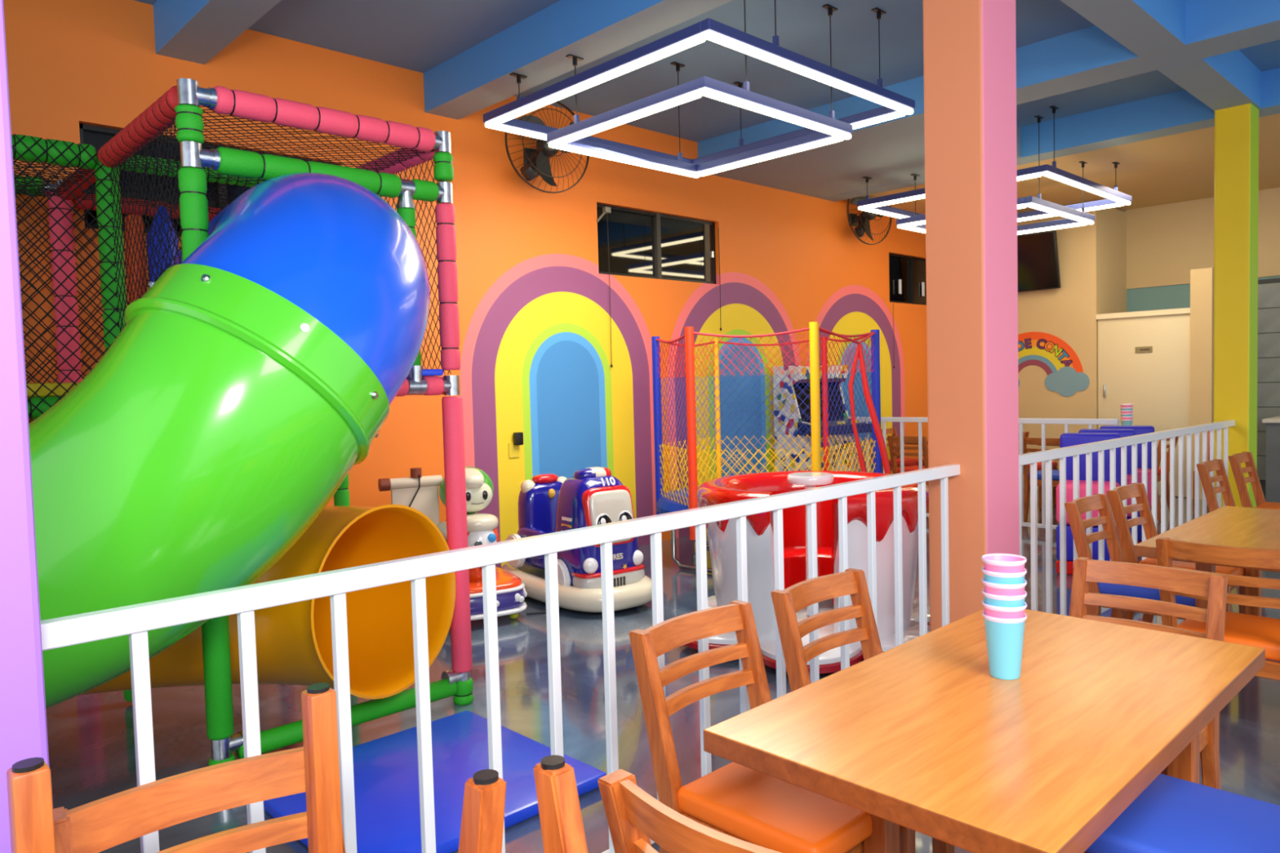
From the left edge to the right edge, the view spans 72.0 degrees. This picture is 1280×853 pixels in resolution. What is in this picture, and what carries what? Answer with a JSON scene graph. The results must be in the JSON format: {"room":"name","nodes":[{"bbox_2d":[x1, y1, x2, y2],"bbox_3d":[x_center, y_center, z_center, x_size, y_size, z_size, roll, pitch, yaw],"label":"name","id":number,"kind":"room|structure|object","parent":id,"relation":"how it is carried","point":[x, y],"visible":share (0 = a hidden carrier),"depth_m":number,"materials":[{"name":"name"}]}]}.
{"room":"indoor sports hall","nodes":[
{"label":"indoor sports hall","id":0,"kind":"room"},
{"bbox_2d":[3,0,928,568],"bbox_3d":[-0.977,-0.810,7.080,14.450,3.900,0.160,-4,4,-44],"label":"wall","id":1,"kind":"structure","parent":0,"point":[533,303],"depth_m":7.15,"materials":[{"name":"orange paint"}]},
{"bbox_2d":[79,123,338,235],"bbox_3d":[-2.612,-1.446,5.496,1.530,0.590,0.065,-4,4,-44],"label":"window","id":2,"kind":"structure","parent":1,"relation":"in","point":[93,135],"depth_m":5.16,"materials":[{"name":"black glass"}]},
{"bbox_2d":[508,431,523,457],"bbox_3d":[-0.978,0.147,6.951,0.110,0.200,0.055,-4,4,-44],"label":"wall socket","id":3,"kind":"object","parent":1,"relation":"attached to","point":[513,447],"visible":1,"depth_m":6.95,"materials":[{"name":"yellow plastic"}]},
{"bbox_2d":[504,101,589,193],"bbox_3d":[-0.751,-2.191,6.925,0.730,0.730,0.333,-3,3,-33],"label":"wall fan","id":4,"kind":"object","parent":1,"relation":"attached to","point":[536,163],"visible":0.68,"depth_m":6.82,"materials":[{"name":"grey metal"}]},
{"bbox_2d":[595,206,613,367],"bbox_3d":[-0.296,-1.195,7.579,0.137,1.376,0.050,-4,4,-44],"label":"pull cord","id":5,"kind":"object","parent":1,"relation":"attached to","point":[606,210],"visible":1,"depth_m":7.58,"materials":[{"name":"fabric"}]},
{"bbox_2d":[596,203,715,284],"bbox_3d":[0.163,-1.658,8.134,1.580,0.610,0.090,-4,4,-44],"label":"window","id":6,"kind":"structure","parent":1,"relation":"in","point":[642,244],"depth_m":8.11,"materials":[{"name":"black glass"}]},
{"bbox_2d":[718,227,721,330],"bbox_3d":[0.777,-1.433,8.596,0.020,0.996,0.020,-4,4,-44],"label":"pull cord","id":7,"kind":"object","parent":1,"relation":"hanging from","point":[718,228],"visible":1,"depth_m":8.60,"materials":[{"name":"fabric"}]},
{"bbox_2d":[846,196,892,244],"bbox_3d":[2.590,-2.444,10.120,0.730,0.730,0.333,-3,3,-33],"label":"wall fan","id":8,"kind":"object","parent":1,"relation":"attached to","point":[864,226],"visible":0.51,"depth_m":10.02,"materials":[{"name":"grey metal"}]},
{"bbox_2d":[888,253,926,305],"bbox_3d":[3.489,-1.870,11.327,1.330,0.610,0.075,-4,4,-44],"label":"window","id":9,"kind":"structure","parent":1,"relation":"in","point":[907,274],"depth_m":11.27,"materials":[{"name":"black glass"}]},
{"bbox_2d":[45,487,1279,852],"bbox_3d":[2.999,1.204,4.562,16.500,0.100,9.400,-4,4,-44],"label":"floor","id":10,"kind":"structure","parent":0,"point":[91,737],"depth_m":3.92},
{"bbox_2d":[0,0,49,852],"bbox_3d":[-1.279,-0.317,1.400,0.440,3.470,0.280,-4,4,-44],"label":"pillar","id":11,"kind":"structure","parent":10,"relation":"on","point":[23,713],"depth_m":1.45,"materials":[{"name":"purple paint"}]},
{"bbox_2d":[40,463,959,852],"bbox_3d":[0.186,0.757,2.819,3.520,0.990,0.040,-4,4,-44],"label":"railing","id":12,"kind":"object","parent":11,"relation":"attached to","point":[135,620],"visible":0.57,"depth_m":2.26,"materials":[{"name":"white metal"}]},
{"bbox_2d":[53,745,345,852],"bbox_3d":[-0.553,0.987,1.247,0.422,0.840,0.556,-4,3,-38],"label":"dining chair","id":13,"kind":"object","parent":10,"relation":"on","point":[99,825],"visible":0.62,"depth_m":1.43,"materials":[{"name":"brown wood"}]},
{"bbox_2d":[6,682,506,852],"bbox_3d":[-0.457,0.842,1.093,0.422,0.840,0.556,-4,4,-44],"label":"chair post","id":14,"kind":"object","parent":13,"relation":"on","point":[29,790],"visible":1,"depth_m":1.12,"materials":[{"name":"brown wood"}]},
{"bbox_2d":[11,78,473,765],"bbox_3d":[-2.778,0.022,3.639,3.418,2.662,2.197,-4,4,-44],"label":"play structure","id":15,"kind":"object","parent":10,"relation":"on","point":[180,106],"visible":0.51,"depth_m":3.91,"materials":[{"name":"green plastic"}]},
{"bbox_2d":[28,172,456,708],"bbox_3d":[-1.839,0.093,3.258,2.347,2.130,2.024,-3,3,-21],"label":"slide","id":16,"kind":"object","parent":15,"relation":"attached to","point":[207,448],"visible":0.76,"depth_m":2.57,"materials":[{"name":"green plastic"}]},
{"bbox_2d":[263,710,606,852],"bbox_3d":[-0.782,1.295,3.205,0.960,0.048,0.930,-4,4,-44],"label":"floor mat","id":17,"kind":"object","parent":10,"relation":"on","point":[386,768],"visible":0.46,"depth_m":3.15,"materials":[{"name":"blue plastic"}]},
{"bbox_2d":[377,466,527,620],"bbox_3d":[-1.191,0.739,5.591,0.823,0.960,0.760,-3,3,-29],"label":"kiddie ride","id":18,"kind":"object","parent":10,"relation":"on","point":[419,492],"visible":0.43,"depth_m":5.52,"materials":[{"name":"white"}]},
{"bbox_2d":[487,533,496,542],"bbox_3d":[-0.914,0.688,5.446,0.056,0.056,0.024,-3,3,-29],"label":"button","id":19,"kind":"object","parent":18,"relation":"on","point":[491,537],"depth_m":5.44,"materials":[{"name":"blue plastic"}]},
{"bbox_2d":[501,466,652,612],"bbox_3d":[-0.469,0.706,6.103,0.764,0.883,1.398,-4,3,-36],"label":"kiddie ride","id":20,"kind":"object","parent":10,"relation":"on","point":[548,503],"visible":0.67,"depth_m":5.72,"materials":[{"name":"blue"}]},
{"bbox_2d":[517,565,545,578],"bbox_3d":[-0.456,1.079,6.117,0.500,0.090,1.050,-4,3,-36],"label":"kiddie ride","id":21,"kind":"object","parent":20,"relation":"on","point":[530,570],"depth_m":6.30,"materials":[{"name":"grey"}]},
{"bbox_2d":[597,768,782,852],"bbox_3d":[0.281,0.956,1.426,0.556,0.840,0.422,-4,4,-44],"label":"dining chair","id":22,"kind":"object","parent":10,"relation":"on","point":[634,817],"visible":1,"depth_m":1.30,"materials":[{"name":"brown wood"}]},
{"bbox_2d":[651,321,891,573],"bbox_3d":[1.048,0.148,7.183,1.860,1.854,1.880,-3,3,-20],"label":"trampoline","id":23,"kind":"object","parent":10,"relation":"on","point":[680,499],"visible":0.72,"depth_m":6.81,"materials":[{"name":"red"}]},
{"bbox_2d":[629,600,915,852],"bbox_3d":[0.318,0.920,2.157,0.422,0.840,0.556,-4,4,-44],"label":"dining chair","id":24,"kind":"object","parent":10,"relation":"on","point":[735,800],"visible":0.61,"depth_m":2.12,"materials":[{"name":"orange wood"}]},
{"bbox_2d":[684,470,930,674],"bbox_3d":[0.969,0.728,4.970,1.475,0.922,1.622,-4,4,-44],"label":"teacup ride","id":25,"kind":"object","parent":10,"relation":"on","point":[722,535],"visible":0.55,"depth_m":4.58,"materials":[{"name":"white"}]},
{"bbox_2d":[773,364,872,471],"bbox_3d":[1.871,0.169,9.084,0.760,1.600,0.680,-3,3,-32],"label":"machine","id":26,"kind":"object","parent":10,"relation":"on","point":[804,405],"visible":0.39,"depth_m":9.01,"materials":[{"name":"blue"}]},
{"bbox_2d":[770,568,954,852],"bbox_3d":[0.726,0.891,2.533,0.422,0.840,0.556,-4,4,-44],"label":"dining chair","id":27,"kind":"object","parent":10,"relation":"on","point":[788,602],"visible":0.38,"depth_m":2.68,"materials":[{"name":"brown wood"}]},
{"bbox_2d":[880,427,924,473],"bbox_3d":[3.108,0.453,10.402,0.422,0.840,0.556,-4,4,-44],"label":"dining chair","id":28,"kind":"object","parent":10,"relation":"on","point":[908,461],"visible":0.09,"depth_m":10.37,"materials":[{"name":"brown wood"}]},
{"bbox_2d":[887,435,928,517],"bbox_3d":[2.959,0.506,9.356,0.556,0.840,0.422,-4,4,-44],"label":"dining chair","id":29,"kind":"object","parent":10,"relation":"on","point":[891,439],"visible":0.35,"depth_m":9.21,"materials":[{"name":"brown wood"}]},
{"bbox_2d":[922,0,1019,631],"bbox_3d":[1.545,-0.522,4.094,0.356,3.470,0.280,-4,4,-44],"label":"pillar","id":30,"kind":"structure","parent":10,"relation":"on","point":[970,46],"depth_m":3.97,"materials":[{"name":"orange paint"}]},
{"bbox_2d":[1018,419,1235,615],"bbox_3d":[3.191,0.544,5.576,3.955,0.990,0.040,-4,4,-43],"label":"railing","id":31,"kind":"object","parent":30,"relation":"attached to","point":[1033,458],"visible":0.49,"depth_m":5.19,"materials":[{"name":"white metal"}]},
{"bbox_2d":[848,416,1119,529],"bbox_3d":[2.977,0.407,8.595,0.040,0.990,3.120,-4,4,-44],"label":"railing","id":32,"kind":"object","parent":10,"relation":"on","point":[1043,421],"visible":0.2,"depth_m":8.03,"materials":[{"name":"white metal"}]},
{"bbox_2d":[703,608,1265,852],"bbox_3d":[0.856,0.958,2.011,1.330,0.750,0.690,-4,4,-44],"label":"dining table","id":33,"kind":"object","parent":10,"relation":"on","point":[918,734],"visible":0.85,"depth_m":1.77,"materials":[{"name":"brown wood"}]},
{"bbox_2d":[982,610,1026,679],"bbox_3d":[0.848,0.507,2.049,0.097,0.146,0.097,-4,4,-44],"label":"cup","id":34,"kind":"object","parent":33,"relation":"on","point":[1004,637],"visible":0.8,"depth_m":2.02,"materials":[{"name":"teal plastic"}]},
{"bbox_2d":[982,599,1026,618],"bbox_3d":[0.847,0.481,2.048,0.097,0.146,0.097,-4,4,-44],"label":"cup","id":35,"kind":"object","parent":34,"relation":"on","point":[990,611],"visible":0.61,"depth_m":2.01,"materials":[{"name":"pink plastic"}]},
{"bbox_2d":[982,588,1026,607],"bbox_3d":[0.847,0.455,2.047,0.097,0.146,0.097,-4,4,-44],"label":"cup","id":36,"kind":"object","parent":35,"relation":"on","point":[989,599],"visible":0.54,"depth_m":2.01,"materials":[{"name":"teal plastic"}]},
{"bbox_2d":[982,577,1026,595],"bbox_3d":[0.846,0.428,2.046,0.097,0.146,0.097,-4,4,-44],"label":"cup","id":37,"kind":"object","parent":36,"relation":"on","point":[989,588],"visible":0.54,"depth_m":2.00,"materials":[{"name":"pink plastic"}]},
{"bbox_2d":[982,566,1026,584],"bbox_3d":[0.845,0.402,2.044,0.097,0.146,0.097,-4,4,-44],"label":"cup","id":38,"kind":"object","parent":37,"relation":"on","point":[988,576],"visible":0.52,"depth_m":2.00,"materials":[{"name":"teal plastic"}]},
{"bbox_2d":[981,553,1026,573],"bbox_3d":[0.845,0.376,2.043,0.097,0.146,0.097,-4,4,-44],"label":"cup","id":39,"kind":"object","parent":38,"relation":"on","point":[994,562],"visible":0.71,"depth_m":2.02,"materials":[{"name":"pink plastic"}]},
{"bbox_2d":[1022,437,1060,522],"bbox_3d":[4.024,0.514,8.576,0.556,0.840,0.422,-4,4,-44],"label":"dining chair","id":40,"kind":"object","parent":10,"relation":"on","point":[1029,441],"visible":0.24,"depth_m":8.53,"materials":[{"name":"brown wood"}]},
{"bbox_2d":[1028,461,1057,509],"bbox_3d":[4.246,0.454,9.720,0.422,0.840,0.556,-4,4,-44],"label":"dining chair","id":41,"kind":"object","parent":10,"relation":"on","point":[1055,464],"visible":0.24,"depth_m":9.51,"materials":[{"name":"brown wood"}]},
{"bbox_2d":[1056,432,1120,575],"bbox_3d":[3.269,0.557,6.417,0.400,1.000,0.420,0,3,31],"label":"padded seat","id":42,"kind":"object","parent":10,"relation":"on","point":[1066,439],"visible":0.3,"depth_m":6.39,"materials":[{"name":"blue plastic"}]},
{"bbox_2d":[1056,480,1119,526],"bbox_3d":[3.237,0.551,6.363,0.400,0.300,0.295,0,3,31],"label":"seat cushion","id":43,"kind":"object","parent":42,"relation":"on","point":[1069,483],"depth_m":6.29,"materials":[{"name":"pink leather"}]},
{"bbox_2d":[1078,428,1136,534],"bbox_3d":[3.610,0.529,6.826,0.400,1.000,0.420,0,3,31],"label":"padded seat","id":44,"kind":"object","parent":10,"relation":"on","point":[1123,433],"visible":0.16,"depth_m":6.82,"materials":[{"name":"blue plastic"}]},
{"bbox_2d":[1126,474,1131,516],"bbox_3d":[3.578,0.522,6.772,0.400,0.300,0.295,0,3,31],"label":"seat cushion","id":45,"kind":"object","parent":44,"relation":"on","point":[1128,476],"depth_m":6.57,"materials":[{"name":"pink leather"}]},
{"bbox_2d":[1099,425,1154,543],"bbox_3d":[3.971,0.501,7.200,0.400,1.000,0.420,0,3,31],"label":"padded seat","id":46,"kind":"object","parent":10,"relation":"on","point":[1140,429],"visible":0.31,"depth_m":7.18,"materials":[{"name":"blue plastic"}]},
{"bbox_2d":[1137,467,1151,508],"bbox_3d":[3.939,0.494,7.146,0.400,0.300,0.295,0,3,31],"label":"seat cushion","id":47,"kind":"object","parent":46,"relation":"on","point":[1139,469],"depth_m":6.94,"materials":[{"name":"pink leather"}]},
{"bbox_2d":[1064,493,1195,620],"bbox_3d":[2.346,0.771,4.125,0.422,0.840,0.556,-4,4,-44],"label":"dining chair","id":48,"kind":"object","parent":10,"relation":"on","point":[1074,509],"visible":0.36,"depth_m":4.13,"materials":[{"name":"brown wood"}]},
{"bbox_2d":[1069,556,1227,789],"bbox_3d":[1.424,0.869,2.609,0.556,0.840,0.422,-4,4,-44],"label":"dining chair","id":49,"kind":"object","parent":10,"relation":"on","point":[1214,586],"visible":0.35,"depth_m":2.72,"materials":[{"name":"brown wood"}]},
{"bbox_2d":[1156,436,1178,521],"bbox_3d":[4.986,0.481,8.732,0.422,0.840,0.556,-4,4,-44],"label":"dining chair","id":50,"kind":"object","parent":10,"relation":"on","point":[1158,449],"visible":0.16,"depth_m":8.57,"materials":[{"name":"brown wood"}]},
{"bbox_2d":[1106,482,1244,622],"bbox_3d":[2.751,0.742,4.511,0.422,0.840,0.556,-4,4,-44],"label":"dining chair","id":51,"kind":"object","parent":10,"relation":"on","point":[1116,496],"visible":0.34,"depth_m":4.51,"materials":[{"name":"brown wood"}]},
{"bbox_2d":[1083,773,1279,852],"bbox_3d":[1.270,0.910,1.828,0.422,0.840,0.556,-4,4,-44],"label":"dining chair","id":52,"kind":"object","parent":10,"relation":"on","point":[1172,815],"visible":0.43,"depth_m":1.87,"materials":[{"name":"blue plastic"}]},
{"bbox_2d":[1193,431,1209,511],"bbox_3d":[5.945,0.444,8.961,0.556,0.840,0.422,-4,4,-44],"label":"dining chair","id":53,"kind":"object","parent":10,"relation":"on","point":[1208,432],"visible":0.04,"depth_m":9.19,"materials":[{"name":"brown wood"}]},
{"bbox_2d":[1190,267,1213,499],"bbox_3d":[6.286,-0.469,9.843,0.150,2.560,0.210,-4,4,-44],"label":"wall pier","id":54,"kind":"object","parent":10,"relation":"on","point":[1202,280],"visible":0.64,"depth_m":9.77,"materials":[{"name":"beige paint"}]},
{"bbox_2d":[1133,506,1279,616],"bbox_3d":[2.763,0.822,3.773,1.390,0.750,0.760,-4,4,-44],"label":"dining table","id":55,"kind":"object","parent":10,"relation":"on","point":[1228,526],"visible":0.51,"depth_m":3.81,"materials":[{"name":"brown wood"}]},
{"bbox_2d":[1196,458,1235,512],"bbox_3d":[3.941,0.655,5.664,0.422,0.840,0.556,-4,4,-44],"label":"dining chair","id":56,"kind":"object","parent":10,"relation":"on","point":[1217,465],"visible":0.38,"depth_m":5.85,"materials":[{"name":"brown wood"}]},
{"bbox_2d":[1155,537,1279,680],"bbox_3d":[2.222,0.816,3.255,0.556,0.840,0.422,-4,4,-44],"label":"dining chair","id":57,"kind":"object","parent":10,"relation":"on","point":[1257,631],"visible":0.38,"depth_m":3.10,"materials":[{"name":"brown wood"}]},
{"bbox_2d":[1213,103,1258,507],"bbox_3d":[4.703,-0.744,6.956,0.270,3.470,0.240,-4,4,-44],"label":"pillar","id":58,"kind":"structure","parent":10,"relation":"on","point":[1236,209],"depth_m":6.84,"materials":[{"name":"yellow paint"}]},
{"bbox_2d":[1228,451,1279,509],"bbox_3d":[4.460,0.618,6.133,0.422,0.840,0.556,-4,4,-44],"label":"dining chair","id":59,"kind":"object","parent":10,"relation":"on","point":[1235,460],"visible":0.48,"depth_m":6.26,"materials":[{"name":"brown wood"}]},
{"bbox_2d":[1262,416,1279,502],"bbox_3d":[7.345,0.361,9.262,0.750,0.900,1.200,-4,4,-44],"label":"counter","id":60,"kind":"object","parent":10,"relation":"on","point":[1272,486],"depth_m":9.39,"materials":[{"name":"grey"}]},
{"bbox_2d":[1262,416,1279,422],"bbox_3d":[7.333,-0.068,9.242,0.750,0.040,1.200,-4,4,-44],"label":"countertop","id":61,"kind":"structure","parent":60,"relation":"on","point":[1277,419],"depth_m":9.38,"materials":[{"name":"grey"}]},
{"bbox_3d":[4.875,0.497,9.392,1.350,0.750,0.700,-4,4,-44],"label":"dining table","id":62,"kind":"object","parent":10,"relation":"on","visible":0},
{"bbox_2d":[1120,418,1133,425],"bbox_3d":[5.265,0.013,9.534,0.121,0.182,0.121,-4,4,-44],"label":"cup","id":63,"kind":"object","parent":62,"relation":"on","point":[1123,422],"visible":0.43,"depth_m":9.48,"materials":[{"name":"teal plastic"}]},
{"bbox_3d":[0.016,0.996,0.739,0.422,0.840,0.556,-4,4,-44],"label":"dining chair","id":64,"kind":"object","parent":10,"relation":"on","visible":0},
{"bbox_2d":[533,755,587,852],"bbox_3d":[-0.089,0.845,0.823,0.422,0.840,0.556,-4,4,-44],"label":"chair post","id":65,"kind":"object","parent":64,"relation":"on","point":[562,831],"visible":1,"depth_m":1.07,"materials":[{"name":"brown wood"}]},
{"bbox_2d":[133,0,1279,142],"bbox_3d":[1.141,-2.502,2.688,11.620,0.100,9.380,-4,4,-44],"label":"ceiling","id":66,"kind":"structure","parent":0,"point":[420,36],"depth_m":5.95,"materials":[{"name":"blue paint"}]},
{"bbox_2d":[153,0,281,64],"bbox_3d":[0.447,-2.267,1.917,0.270,0.300,9.220,-4,4,-44],"label":"ceiling beam","id":67,"kind":"structure","parent":66,"relation":"attached to","point":[196,31],"depth_m":4.86,"materials":[{"name":"blue paint"}]},
{"bbox_2d":[423,0,733,119],"bbox_3d":[1.728,-2.360,3.143,0.280,0.300,9.220,-4,4,-44],"label":"ceiling beam","id":68,"kind":"structure","parent":66,"relation":"attached to","point":[536,47],"depth_m":5.43,"materials":[{"name":"blue paint"}]},
{"bbox_2d":[483,0,915,164],"bbox_3d":[0.387,-2.295,5.793,2.053,0.568,1.996,-4,4,-44],"label":"pendant light","id":69,"kind":"object","parent":66,"relation":"hanging from","point":[502,118],"visible":0.76,"depth_m":5.20,"materials":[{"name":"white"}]},
{"bbox_2d":[484,121,546,140],"bbox_3d":[-0.287,-2.042,6.497,2.014,0.033,0.044,-4,4,-44],"label":"diffuser","id":70,"kind":"object","parent":69,"relation":"attached to","point":[508,126],"depth_m":5.97,"materials":[{"name":"beige plastic"}]},
{"bbox_2d":[489,34,705,126],"bbox_3d":[-0.327,-1.975,5.116,0.044,0.033,1.872,-4,4,-44],"label":"diffuser","id":71,"kind":"object","parent":69,"relation":"attached to","point":[684,42],"depth_m":4.98,"materials":[{"name":"beige plastic"}]},
{"bbox_2d":[703,31,913,115],"bbox_3d":[1.055,-2.012,5.096,2.014,0.033,0.044,-4,4,-44],"label":"diffuser","id":72,"kind":"object","parent":69,"relation":"attached to","point":[726,38],"depth_m":4.95,"materials":[{"name":"beige plastic"}]},
{"bbox_2d":[851,111,905,129],"bbox_3d":[1.095,-2.079,6.476,0.044,0.033,1.872,-4,4,-44],"label":"diffuser","id":73,"kind":"object","parent":69,"relation":"attached to","point":[879,117],"depth_m":5.94,"materials":[{"name":"beige plastic"}]},
{"bbox_2d":[546,0,853,177],"bbox_3d":[0.361,-2.177,5.543,1.413,0.778,1.346,-4,4,-44],"label":"pendant light","id":74,"kind":"object","parent":66,"relation":"hanging from","point":[830,130],"visible":1,"depth_m":5.40,"materials":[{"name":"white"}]},
{"bbox_2d":[548,142,699,177],"bbox_3d":[-0.068,-1.815,6.032,1.384,0.033,0.044,-4,4,-44],"label":"diffuser","id":75,"kind":"object","parent":74,"relation":"attached to","point":[575,147],"depth_m":5.99,"materials":[{"name":"beige plastic"}]},
{"bbox_2d":[554,90,702,146],"bbox_3d":[-0.106,-1.770,5.104,0.044,0.033,1.222,-4,4,-44],"label":"diffuser","id":76,"kind":"object","parent":74,"relation":"attached to","point":[680,97],"depth_m":5.04,"materials":[{"name":"beige plastic"}]},
{"bbox_2d":[698,136,843,176],"bbox_3d":[0.861,-1.841,6.029,0.044,0.033,1.222,-4,4,-44],"label":"diffuser","id":77,"kind":"object","parent":74,"relation":"attached to","point":[816,141],"depth_m":5.99,"materials":[{"name":"beige plastic"}]},
{"bbox_2d":[699,88,851,139],"bbox_3d":[0.824,-1.796,5.101,1.384,0.033,0.044,-4,4,-44],"label":"diffuser","id":78,"kind":"object","parent":74,"relation":"attached to","point":[731,97],"depth_m":5.03,"materials":[{"name":"beige plastic"}]},
{"bbox_2d":[896,200,925,233],"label":"pendant light","id":79,"kind":"object","parent":66,"relation":"hanging from","point":[916,223],"depth_m":8.57,"materials":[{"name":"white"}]},
{"bbox_2d":[897,224,925,233],"bbox_3d":[3.070,-1.998,9.133,1.494,0.033,0.044,-4,4,-44],"label":"diffuser","id":80,"kind":"object","parent":79,"relation":"attached to","point":[921,228],"depth_m":8.81,"materials":[{"name":"beige"}]},
{"bbox_2d":[902,204,1026,227],"bbox_3d":[2.983,-1.951,8.177,0.044,0.033,1.192,-4,4,-44],"label":"diffuser","id":81,"kind":"object","parent":79,"relation":"attached to","point":[919,220],"depth_m":8.48,"materials":[{"name":"beige plastic"}]},
{"bbox_2d":[697,0,1279,177],"bbox_3d":[3.874,-2.516,5.196,0.370,0.300,9.220,-4,4,-44],"label":"ceiling beam","id":82,"kind":"structure","parent":66,"relation":"attached to","point":[1086,57],"depth_m":5.97,"materials":[{"name":"blue paint"}]},
{"bbox_2d":[1017,209,1057,222],"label":"pendant light","id":83,"kind":"object","parent":66,"relation":"hanging from","point":[1034,215],"depth_m":9.59,"materials":[{"name":"blue"}]},
{"bbox_2d":[1017,203,1124,222],"bbox_3d":[4.322,-2.274,9.578,0.044,0.033,1.732,-4,4,-44],"label":"diffuser","id":84,"kind":"object","parent":83,"relation":"attached to","point":[1091,206],"depth_m":9.27,"materials":[{"name":"beige plastic"}]},
{"bbox_2d":[821,67,1279,201],"bbox_3d":[5.292,-2.619,6.553,0.280,0.300,9.220,-4,4,-44],"label":"ceiling beam","id":85,"kind":"structure","parent":66,"relation":"attached to","point":[1176,112],"depth_m":7.60,"materials":[{"name":"blue paint"}]},
{"bbox_2d":[1017,106,1131,211],"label":"pendant light","id":86,"kind":"object","parent":85,"relation":"hanging from","point":[1115,197],"depth_m":8.08,"materials":[{"name":"blue"}]},
{"bbox_2d":[1042,171,1130,205],"bbox_3d":[4.198,-2.206,8.214,2.114,0.033,0.044,-4,4,-44],"label":"diffuser","id":87,"kind":"object","parent":86,"relation":"attached to","point":[1062,177],"depth_m":8.12,"materials":[{"name":"beige plastic"}]},
{"bbox_2d":[1060,0,1185,57],"bbox_3d":[2.328,-2.446,4.630,2.650,0.301,0.260,-4,4,-44],"label":"ceiling beam","id":88,"kind":"structure","parent":66,"relation":"attached to","point":[1144,27],"depth_m":5.15,"materials":[{"name":"blue paint"}]},
{"bbox_2d":[1158,49,1262,111],"bbox_3d":[4.143,-2.578,6.367,1.640,0.301,0.260,-4,4,-44],"label":"ceiling beam","id":89,"kind":"structure","parent":66,"relation":"attached to","point":[1228,79],"depth_m":6.30,"materials":[{"name":"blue paint"}]},
{"bbox_2d":[724,124,1021,198],"bbox_3d":[2.179,-2.614,8.417,1.640,0.278,2.220,-4,4,-44],"label":"ceiling","id":90,"kind":"structure","parent":0,"point":[892,159],"depth_m":8.44,"materials":[{"name":"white paint"}]},
{"bbox_2d":[857,176,924,218],"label":"pendant light","id":91,"kind":"object","parent":90,"relation":"hanging from","point":[878,205],"depth_m":8.69,"materials":[{"name":"blue"}]},
{"bbox_2d":[857,206,908,218],"bbox_3d":[2.953,-2.233,9.513,2.114,0.033,0.044,-4,4,-44],"label":"diffuser","id":92,"kind":"object","parent":91,"relation":"attached to","point":[880,210],"depth_m":9.11,"materials":[{"name":"beige plastic"}]},
{"bbox_2d":[862,173,1041,208],"bbox_3d":[2.828,-2.165,8.149,0.044,0.033,1.732,-4,4,-44],"label":"diffuser","id":93,"kind":"object","parent":91,"relation":"attached to","point":[1020,176],"depth_m":8.43,"materials":[{"name":"beige plastic"}]},
{"bbox_2d":[1017,209,1100,489],"bbox_3d":[4.887,-0.956,11.297,0.150,3.470,1.860,-4,4,-44],"label":"wall","id":94,"kind":"structure","parent":0,"point":[1068,313],"depth_m":10.79,"materials":[{"name":"beige paint"}]},
{"bbox_2d":[1017,230,1061,292],"bbox_3d":[4.737,-2.039,11.075,0.234,0.693,1.020,-4,4,-44],"label":"television","id":95,"kind":"object","parent":94,"relation":"attached to","point":[1037,257],"visible":0.47,"depth_m":10.84,"materials":[{"name":"black"}]},
{"bbox_2d":[1017,331,1089,396],"bbox_3d":[4.952,-0.784,11.127,0.008,0.820,1.370,-4,4,-44],"label":"wall mural","id":96,"kind":"object","parent":94,"relation":"attached to","point":[1063,367],"visible":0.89,"depth_m":10.93,"materials":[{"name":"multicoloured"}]},
{"bbox_2d":[1096,307,1190,497],"bbox_3d":[5.869,-0.273,10.272,0.100,2.130,1.000,-4,4,-44],"label":"door","id":97,"kind":"structure","parent":94,"relation":"in","point":[1144,357],"depth_m":10.19,"materials":[{"name":"beige wood"}]},
{"bbox_2d":[844,113,1279,214],"bbox_3d":[6.831,-2.671,8.026,3.980,0.100,9.220,-4,4,-44],"label":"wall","id":98,"kind":"structure","parent":0,"point":[1180,167],"depth_m":9.08,"materials":[{"name":"brown paint"}]},
{"bbox_2d":[1017,177,1094,235],"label":"pendant light","id":99,"kind":"object","parent":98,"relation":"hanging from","point":[1076,218],"depth_m":8.47,"materials":[{"name":"blue"}]},
{"bbox_2d":[1017,222,1087,235],"bbox_3d":[4.029,-2.027,9.178,0.044,0.033,1.192,-4,4,-44],"label":"diffuser","id":100,"kind":"object","parent":99,"relation":"attached to","point":[1055,225],"depth_m":9.00,"materials":[{"name":"beige plastic"}]},
{"bbox_2d":[1026,203,1093,224],"bbox_3d":[3.942,-1.979,8.223,1.494,0.033,0.044,-4,4,-44],"label":"diffuser","id":101,"kind":"object","parent":99,"relation":"attached to","point":[1046,207],"depth_m":8.18,"materials":[{"name":"beige plastic"}]},
{"bbox_2d":[1100,208,1126,314],"bbox_3d":[5.915,-0.974,11.090,1.050,3.470,0.140,-4,4,-44],"label":"wall","id":102,"kind":"structure","parent":0,"point":[1113,221],"depth_m":10.92,"materials":[{"name":"beige paint"}]},
{"bbox_2d":[1126,187,1279,288],"bbox_3d":[7.796,-1.078,9.775,0.140,3.700,4.360,-4,4,-44],"label":"wall","id":103,"kind":"structure","parent":0,"point":[1164,242],"depth_m":10.81,"materials":[{"name":"beige paint"}]},
{"bbox_2d":[1126,275,1279,312],"bbox_3d":[6.925,-1.597,10.660,0.120,0.300,1.860,-4,4,-44],"label":"trim","id":104,"kind":"structure","parent":103,"relation":"attached to","point":[1173,296],"depth_m":11.02,"materials":[{"name":"teal paint"}]},
{"bbox_2d":[1257,278,1279,494],"bbox_3d":[7.767,-0.435,9.437,0.116,2.450,2.007,-4,4,-44],"label":"wall","id":105,"kind":"structure","parent":0,"point":[1268,295],"depth_m":10.00,"materials":[{"name":"grey tile"}]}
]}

